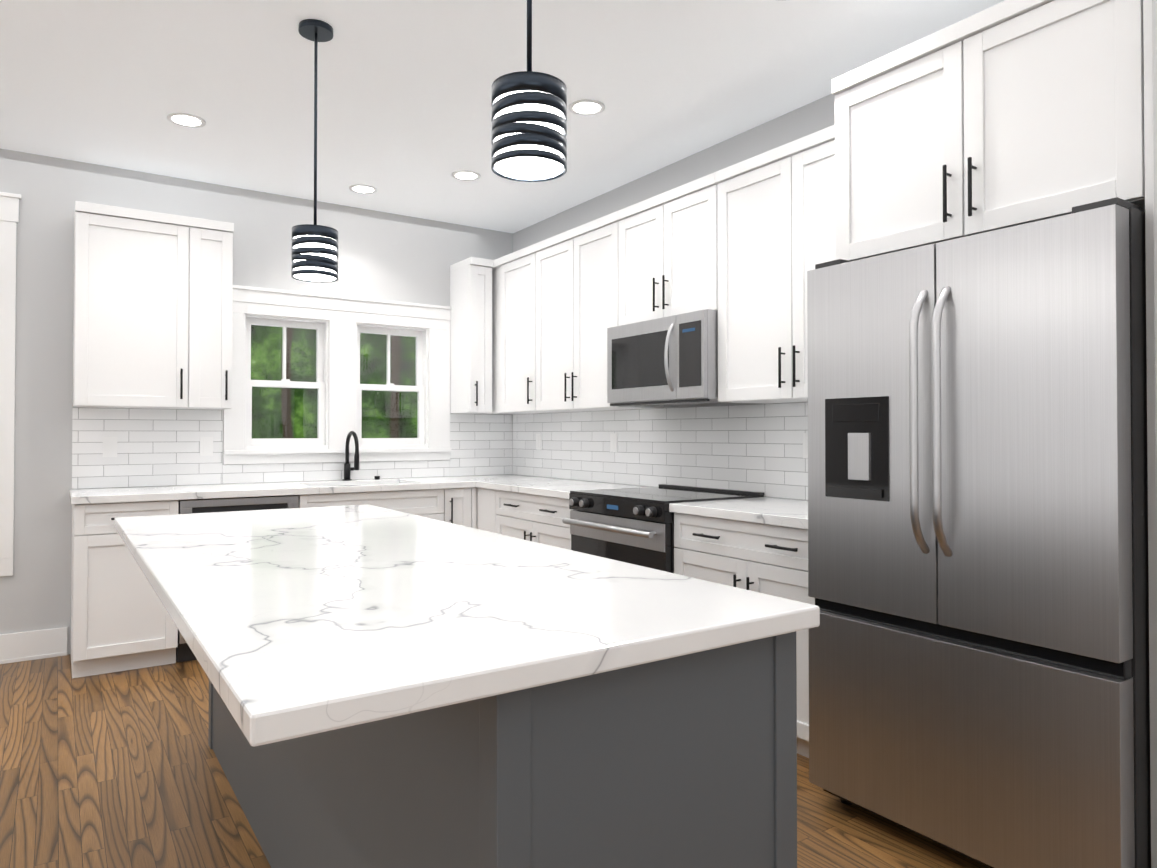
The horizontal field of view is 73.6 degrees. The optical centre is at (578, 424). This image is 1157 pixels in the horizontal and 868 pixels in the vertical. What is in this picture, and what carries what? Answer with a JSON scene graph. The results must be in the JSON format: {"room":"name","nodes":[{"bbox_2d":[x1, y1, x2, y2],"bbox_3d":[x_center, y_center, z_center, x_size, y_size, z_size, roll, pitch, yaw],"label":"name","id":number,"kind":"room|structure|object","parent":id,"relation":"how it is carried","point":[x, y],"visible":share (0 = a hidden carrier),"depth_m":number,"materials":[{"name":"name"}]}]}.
{"room":"kitchen","nodes":[
{"label":"kitchen","id":0,"kind":"room"},
{"bbox_2d":[0,148,512,654],"bbox_3d":[-3.131,-0.101,4.185,6.550,2.750,0.150,0,-1,-34],"label":"wall","id":1,"kind":"structure","parent":0,"point":[394,256],"depth_m":4.30,"materials":[{"name":"grey paint"}]},
{"bbox_2d":[0,192,20,575],"bbox_3d":[-3.462,-0.217,3.918,1.020,2.045,0.144,0,-1,-34],"label":"window","id":2,"kind":"structure","parent":1,"relation":"in","point":[9,211],"depth_m":4.13,"materials":[{"name":"white"}]},
{"bbox_2d":[0,627,67,663],"bbox_3d":[-4.299,1.185,3.276,3.555,0.155,0.019,0,-1,-34],"label":"baseboard","id":3,"kind":"structure","parent":1,"relation":"attached to","point":[32,645],"depth_m":4.17,"materials":[{"name":"white wood"}]},
{"bbox_2d":[73,201,233,409],"bbox_3d":[-2.397,-0.629,4.372,0.768,1.070,0.368,0,-1,-34],"label":"upper cabinet","id":4,"kind":"object","parent":1,"relation":"attached to","point":[152,307],"visible":1,"depth_m":4.24,"materials":[{"name":"white wood"}]},
{"bbox_2d":[72,408,511,488],"bbox_3d":[-1.658,0.142,5.077,2.792,0.453,0.014,0,-1,-34],"label":"backsplash","id":5,"kind":"structure","parent":1,"relation":"attached to","point":[120,447],"depth_m":4.64,"materials":[{"name":"tile"}]},
{"bbox_2d":[223,285,451,464],"bbox_3d":[-1.575,-0.300,5.188,1.502,1.103,0.155,0,-1,-34],"label":"window","id":6,"kind":"structure","parent":1,"relation":"in","point":[338,324],"depth_m":5.12,"materials":[{"name":"white wood"}]},
{"bbox_2d":[450,257,493,413],"bbox_3d":[-0.755,-0.615,5.482,0.175,1.070,0.368,0,-1,-34],"label":"upper cabinet","id":7,"kind":"object","parent":1,"relation":"attached to","point":[471,336],"visible":1,"depth_m":5.38,"materials":[{"name":"white wood"}]},
{"bbox_2d":[0,654,988,867],"bbox_3d":[-0.575,1.255,0.252,6.700,0.060,9.500,0,-1,-34],"label":"floor","id":8,"kind":"structure","parent":0,"point":[121,769],"depth_m":2.63,"materials":[{"name":"brown wood"}]},
{"bbox_2d":[71,500,178,677],"bbox_3d":[-2.448,0.835,4.157,0.463,0.876,0.638,0,-1,-34],"label":"base cabinet","id":9,"kind":"object","parent":8,"relation":"on","point":[121,620],"visible":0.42,"depth_m":3.90,"materials":[{"name":"white wood"}]},
{"bbox_2d":[176,495,297,662],"bbox_3d":[-2.012,0.842,4.473,0.602,0.870,0.602,0,-1,-34],"label":"dishwasher","id":10,"kind":"object","parent":8,"relation":"on","point":[184,652],"visible":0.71,"depth_m":4.19,"materials":[{"name":"silver metal"}]},
{"bbox_2d":[297,489,443,520],"bbox_3d":[-1.378,0.844,4.880,0.891,0.876,0.638,0,-1,-34],"label":"base cabinet","id":11,"kind":"object","parent":8,"relation":"on","point":[427,503],"visible":0.19,"depth_m":4.72,"materials":[{"name":"white wood"}]},
{"bbox_2d":[69,431,552,503],"bbox_3d":[-1.488,0.328,4.819,2.812,0.576,0.625,0,-1,-34],"label":"countertop","id":12,"kind":"structure","parent":11,"relation":"on","point":[346,484],"depth_m":4.50,"materials":[{"name":"stone"}]},
{"bbox_2d":[342,431,379,480],"bbox_3d":[-1.399,0.207,5.082,0.248,0.326,0.242,0,-1,-34],"label":"faucet","id":13,"kind":"object","parent":12,"relation":"on","point":[347,466],"depth_m":5.08,"materials":[{"name":"black metal"}]},
{"bbox_2d":[444,488,470,526],"bbox_3d":[-0.928,0.848,5.183,0.190,0.876,0.638,0,-1,-34],"label":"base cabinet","id":14,"kind":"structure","parent":8,"relation":"on","point":[457,506],"depth_m":4.96,"materials":[{"name":"white wood"}]},
{"bbox_2d":[470,487,476,528],"bbox_3d":[-0.596,0.851,5.431,0.634,0.876,0.600,0,-1,-34],"label":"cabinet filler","id":15,"kind":"object","parent":8,"relation":"on","point":[473,507],"visible":0.15,"depth_m":5.02,"materials":[{"name":"white wood"}]},
{"bbox_2d":[477,488,497,532],"bbox_3d":[-0.340,0.847,5.085,0.600,0.876,0.252,0,-1,-34],"label":"cabinet filler","id":16,"kind":"object","parent":8,"relation":"on","point":[486,510],"visible":0.1,"depth_m":4.92,"materials":[{"name":"white wood"}]},
{"bbox_2d":[208,631,796,867],"bbox_3d":[-0.529,0.811,2.220,0.613,0.876,2.400,0,-1,-34],"label":"kitchen island","id":17,"kind":"object","parent":8,"relation":"on","point":[687,761],"visible":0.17,"depth_m":1.27,"materials":[{"name":"grey wood"}]},
{"bbox_2d":[114,504,819,746],"bbox_3d":[-0.636,0.352,2.108,0.955,0.038,2.405,0,-1,-34],"label":"island countertop","id":18,"kind":"structure","parent":17,"relation":"on","point":[291,623],"depth_m":1.34,"materials":[{"name":"stone"}]},
{"bbox_2d":[496,490,572,549],"bbox_3d":[-0.030,0.841,4.594,0.638,0.876,0.905,0,-1,-34],"label":"base cabinet","id":19,"kind":"object","parent":8,"relation":"on","point":[535,518],"visible":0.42,"depth_m":4.42,"materials":[{"name":"white wood"}]},
{"bbox_2d":[475,478,647,498],"bbox_3d":[-0.090,0.384,4.699,0.625,0.038,1.141,0,-1,-34],"label":"countertop","id":20,"kind":"structure","parent":19,"relation":"on","point":[558,488],"depth_m":4.60,"materials":[{"name":"stone"}]},
{"bbox_2d":[562,484,763,572],"bbox_3d":[0.403,0.801,3.876,0.701,0.936,0.760,0,-1,-34],"label":"range","id":21,"kind":"object","parent":8,"relation":"on","point":[635,526],"visible":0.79,"depth_m":3.69,"materials":[{"name":"metal"}]},
{"bbox_2d":[674,513,814,757],"bbox_3d":[0.900,0.824,3.216,0.638,0.876,0.880,0,-1,-34],"label":"base cabinet","id":22,"kind":"object","parent":8,"relation":"on","point":[772,560],"visible":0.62,"depth_m":3.02,"materials":[{"name":"white wood"}]},
{"bbox_2d":[669,497,807,528],"bbox_3d":[0.905,0.366,3.226,0.625,0.038,0.882,0,-1,-34],"label":"countertop","id":23,"kind":"structure","parent":22,"relation":"on","point":[792,513],"depth_m":3.18,"materials":[{"name":"stone"}]},
{"bbox_2d":[807,197,1150,867],"bbox_3d":[1.308,0.357,2.382,0.842,1.786,0.906,0,-1,-34],"label":"fridge","id":24,"kind":"object","parent":8,"relation":"on","point":[978,591],"visible":0.96,"depth_m":2.06,"materials":[{"name":"metal"}]},
{"bbox_2d":[1143,0,1156,867],"bbox_3d":[1.675,0.052,2.060,0.660,2.390,0.036,0,-1,-34],"label":"panel","id":25,"kind":"object","parent":8,"relation":"on","point":[1150,303],"visible":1,"depth_m":1.88,"materials":[{"name":"white"}]},
{"bbox_2d":[0,0,1004,232],"bbox_3d":[-0.575,-1.565,0.287,6.700,0.080,9.500,0,-1,-34],"label":"ceiling","id":26,"kind":"structure","parent":0,"point":[404,100],"depth_m":3.35,"materials":[{"name":"white paint"}]},
{"bbox_2d":[167,112,205,127],"bbox_3d":[-1.906,-1.478,3.756,0.170,0.006,0.170,0,-1,-34],"label":"recessed light","id":27,"kind":"object","parent":26,"relation":"in","point":[186,120],"visible":1,"depth_m":3.75,"materials":[{"name":"white plastic"}]},
{"bbox_2d":[291,19,337,282],"bbox_3d":[-0.987,-1.019,2.899,0.166,0.944,0.166,0,-1,-34],"label":"pendant lamp","id":28,"kind":"object","parent":26,"relation":"hanging from","point":[314,256],"visible":1,"depth_m":2.85,"materials":[{"name":"grey metal"}]},
{"bbox_2d":[349,184,376,193],"bbox_3d":[-1.341,-1.465,4.814,0.170,0.006,0.170,0,-1,-34],"label":"recessed light","id":29,"kind":"object","parent":26,"relation":"in","point":[362,189],"visible":0.92,"depth_m":4.81,"materials":[{"name":"white plastic"}]},
{"bbox_2d":[452,170,480,180],"bbox_3d":[-0.663,-1.468,4.560,0.170,0.006,0.170,0,-1,-34],"label":"recessed light","id":30,"kind":"object","parent":26,"relation":"in","point":[466,175],"visible":1,"depth_m":4.56,"materials":[{"name":"white plastic"}]},
{"bbox_2d":[491,0,566,181],"bbox_3d":[-0.109,-1.034,1.712,0.166,0.944,0.166,0,-1,-34],"label":"pendant lamp","id":31,"kind":"object","parent":26,"relation":"hanging from","point":[529,125],"visible":1,"depth_m":1.64,"materials":[{"name":"grey metal"}]},
{"bbox_2d":[569,99,604,115],"bbox_3d":[0.039,-1.480,3.610,0.170,0.006,0.170,0,-1,-34],"label":"recessed light","id":32,"kind":"object","parent":26,"relation":"in","point":[586,107],"visible":1,"depth_m":3.61,"materials":[{"name":"white plastic"}]},
{"bbox_2d":[513,94,834,500],"bbox_3d":[2.138,-0.127,2.103,0.150,2.750,9.200,0,-1,-34],"label":"wall","id":33,"kind":"structure","parent":0,"point":[806,120],"depth_m":4.21,"materials":[{"name":"grey paint"}]},
{"bbox_2d":[478,244,568,413],"bbox_3d":[-0.404,-0.616,5.405,0.368,1.070,0.884,0,-1,-34],"label":"upper cabinet","id":34,"kind":"object","parent":33,"relation":"attached to","point":[513,332],"visible":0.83,"depth_m":5.20,"materials":[{"name":"white wood"}]},
{"bbox_2d":[534,212,663,411],"bbox_3d":[0.091,-0.625,4.674,0.368,1.070,0.878,0,-1,-34],"label":"upper cabinet","id":35,"kind":"object","parent":33,"relation":"attached to","point":[577,292],"visible":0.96,"depth_m":4.56,"materials":[{"name":"white wood"}]},
{"bbox_2d":[512,402,807,499],"bbox_3d":[0.453,0.135,4.446,0.014,0.453,3.408,0,-1,-34],"label":"backsplash","id":36,"kind":"structure","parent":33,"relation":"attached to","point":[758,447],"depth_m":4.31,"materials":[{"name":"tile"}]},
{"bbox_2d":[616,172,717,325],"bbox_3d":[0.551,-0.849,3.995,0.368,0.640,0.762,0,-1,-34],"label":"upper cabinet","id":37,"kind":"object","parent":33,"relation":"attached to","point":[668,253],"visible":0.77,"depth_m":3.87,"materials":[{"name":"white wood"}]},
{"bbox_2d":[607,309,724,405],"bbox_3d":[0.516,-0.315,3.965,0.452,0.425,0.758,0,-1,-34],"label":"microwave","id":38,"kind":"object","parent":37,"relation":"attached to","point":[671,360],"visible":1,"depth_m":3.78,"materials":[{"name":"metal"}]},
{"bbox_2d":[715,125,834,403],"bbox_3d":[1.012,-0.642,3.311,0.368,1.070,0.880,0,-1,-34],"label":"upper cabinet","id":39,"kind":"object","parent":33,"relation":"attached to","point":[776,221],"visible":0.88,"depth_m":3.33,"materials":[{"name":"white wood"}]},
{"bbox_2d":[832,0,1144,260],"bbox_3d":[1.392,-0.870,2.456,0.698,0.635,0.912,0,-1,-34],"label":"upper cabinet","id":40,"kind":"object","parent":33,"relation":"attached to","point":[1006,114],"visible":0.88,"depth_m":2.21,"materials":[{"name":"white wood"}]},
{"bbox_2d":[1152,0,1156,489],"bbox_3d":[3.008,-0.153,0.039,0.720,2.750,4.805,0,-1,-34],"label":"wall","id":41,"kind":"structure","parent":0,"point":[1154,30],"depth_m":1.83,"materials":[{"name":"grey paint"}]},
{"label":"outside","id":42,"kind":"structure","parent":0,"visible":0},
{"bbox_2d":[251,325,417,438],"bbox_3d":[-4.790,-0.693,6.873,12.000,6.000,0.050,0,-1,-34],"label":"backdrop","id":43,"kind":"structure","parent":42,"point":[261,427],"depth_m":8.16,"materials":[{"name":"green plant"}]}
]}

